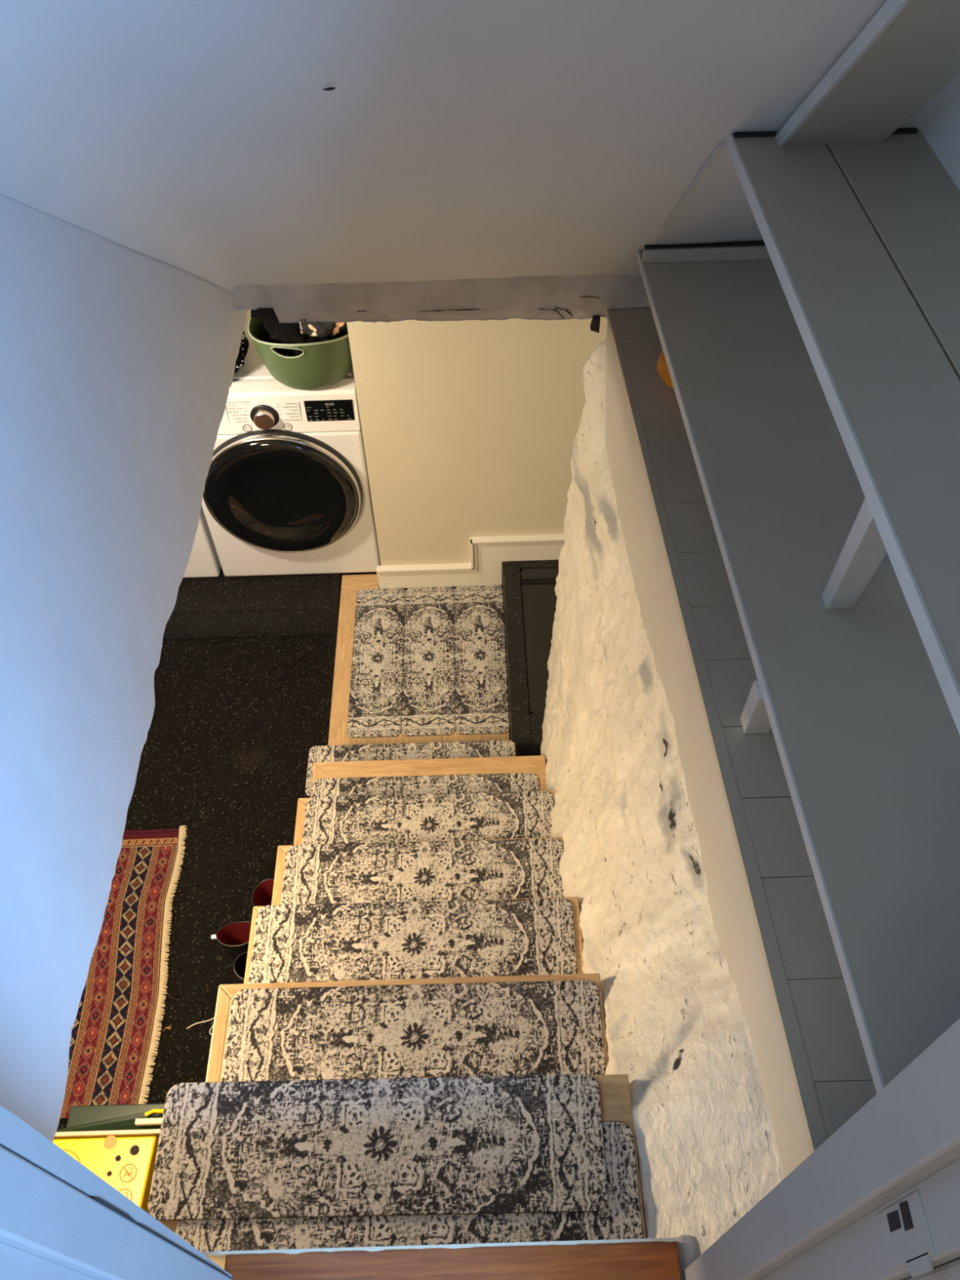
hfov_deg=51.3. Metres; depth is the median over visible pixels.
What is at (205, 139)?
ceiling
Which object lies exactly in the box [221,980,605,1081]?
mat
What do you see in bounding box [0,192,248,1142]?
wall
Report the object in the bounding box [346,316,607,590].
wall
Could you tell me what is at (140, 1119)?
case
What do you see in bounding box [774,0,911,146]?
trim
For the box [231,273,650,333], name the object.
ceiling beam
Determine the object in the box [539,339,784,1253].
wall
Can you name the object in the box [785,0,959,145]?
trim
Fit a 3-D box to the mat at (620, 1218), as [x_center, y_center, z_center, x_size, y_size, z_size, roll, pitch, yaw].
[-0.120,0.942,1.698,0.778,0.005,0.218,-1,52,0]
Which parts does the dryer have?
door glass, control panel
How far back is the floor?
4.18 m
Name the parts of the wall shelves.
rail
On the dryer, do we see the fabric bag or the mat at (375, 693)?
the fabric bag
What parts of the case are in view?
lid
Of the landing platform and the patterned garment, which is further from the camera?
the landing platform
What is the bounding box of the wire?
[186,1017,214,1035]
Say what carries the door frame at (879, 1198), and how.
in the wall
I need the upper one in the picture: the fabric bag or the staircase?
the fabric bag
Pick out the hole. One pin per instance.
(327, 88)
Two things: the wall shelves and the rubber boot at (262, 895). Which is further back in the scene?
the rubber boot at (262, 895)
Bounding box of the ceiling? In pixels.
[0,0,959,292]
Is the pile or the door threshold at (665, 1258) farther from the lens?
the pile
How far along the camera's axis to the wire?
3.55 m
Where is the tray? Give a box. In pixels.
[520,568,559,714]
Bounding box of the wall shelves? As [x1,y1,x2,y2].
[636,127,959,1093]
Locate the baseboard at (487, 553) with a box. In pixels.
[376,533,564,588]
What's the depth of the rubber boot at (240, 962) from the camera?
3.43 m
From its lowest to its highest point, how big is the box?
0.240 m
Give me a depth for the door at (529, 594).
4.16 m
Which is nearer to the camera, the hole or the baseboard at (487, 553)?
the hole
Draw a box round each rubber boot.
[210,920,251,961]
[233,951,248,983]
[251,878,274,906]
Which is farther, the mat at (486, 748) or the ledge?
the mat at (486, 748)
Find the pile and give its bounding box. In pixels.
[262,317,344,355]
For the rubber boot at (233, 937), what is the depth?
3.52 m
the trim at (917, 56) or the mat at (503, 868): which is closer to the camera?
the trim at (917, 56)
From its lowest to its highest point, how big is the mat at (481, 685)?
0.005 m
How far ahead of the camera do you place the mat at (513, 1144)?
1.74 m
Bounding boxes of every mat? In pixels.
[147,1074,608,1220]
[162,567,347,639]
[175,1121,643,1252]
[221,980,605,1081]
[248,897,577,983]
[280,838,564,904]
[302,791,554,844]
[305,740,515,796]
[311,773,539,797]
[346,588,404,737]
[401,586,455,736]
[453,585,509,734]
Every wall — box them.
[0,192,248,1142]
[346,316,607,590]
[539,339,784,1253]
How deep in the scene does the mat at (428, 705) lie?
4.29 m
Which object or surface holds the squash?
on the ledge
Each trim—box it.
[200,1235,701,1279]
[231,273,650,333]
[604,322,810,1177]
[660,145,722,232]
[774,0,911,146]
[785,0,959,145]
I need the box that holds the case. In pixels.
[53,1103,164,1139]
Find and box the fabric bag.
[234,330,248,373]
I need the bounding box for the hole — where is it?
[323,87,335,90]
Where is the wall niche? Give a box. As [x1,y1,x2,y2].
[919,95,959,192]
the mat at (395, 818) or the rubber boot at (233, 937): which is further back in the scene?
the rubber boot at (233, 937)
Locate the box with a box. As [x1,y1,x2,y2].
[53,1135,159,1214]
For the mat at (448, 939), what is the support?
on the staircase
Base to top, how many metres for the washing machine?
1.039 m
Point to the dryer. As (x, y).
(287, 491)
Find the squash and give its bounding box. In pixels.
[657,349,674,389]
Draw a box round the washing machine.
[182,505,221,577]
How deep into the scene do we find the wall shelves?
1.51 m
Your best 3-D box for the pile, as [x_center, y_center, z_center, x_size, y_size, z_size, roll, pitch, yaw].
[-0.666,-1.150,3.777,0.305,0.233,0.319,-2,52,0]
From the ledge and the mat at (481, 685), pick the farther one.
the mat at (481, 685)
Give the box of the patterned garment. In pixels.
[298,321,346,337]
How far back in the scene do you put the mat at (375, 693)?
4.29 m
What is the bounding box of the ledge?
[606,308,876,1154]
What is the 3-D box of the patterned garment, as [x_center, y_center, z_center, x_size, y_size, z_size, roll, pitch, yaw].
[-0.580,-1.158,3.657,0.166,0.078,0.154,-21,54,-14]
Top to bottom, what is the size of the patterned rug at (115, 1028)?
0.012 m
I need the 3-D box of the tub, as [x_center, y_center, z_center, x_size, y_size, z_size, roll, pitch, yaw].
[-0.654,-1.140,3.796,0.422,0.261,0.435,-12,52,-8]
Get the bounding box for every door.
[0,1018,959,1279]
[502,560,559,755]
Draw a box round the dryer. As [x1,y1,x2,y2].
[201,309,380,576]
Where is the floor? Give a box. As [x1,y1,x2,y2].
[57,564,381,1129]
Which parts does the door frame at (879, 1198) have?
casing, strike plate, casing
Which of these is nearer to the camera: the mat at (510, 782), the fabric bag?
the mat at (510, 782)
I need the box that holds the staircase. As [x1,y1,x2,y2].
[158,742,645,1238]
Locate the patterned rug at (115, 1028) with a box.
[59,825,186,1119]
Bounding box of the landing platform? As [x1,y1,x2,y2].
[328,573,510,745]
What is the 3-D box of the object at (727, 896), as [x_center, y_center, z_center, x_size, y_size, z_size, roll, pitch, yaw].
[0.496,0.124,2.247,0.217,0.450,2.280,-2,52,0]
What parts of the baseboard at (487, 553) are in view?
moulding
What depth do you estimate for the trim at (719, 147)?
1.90 m
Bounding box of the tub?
[247,315,352,390]

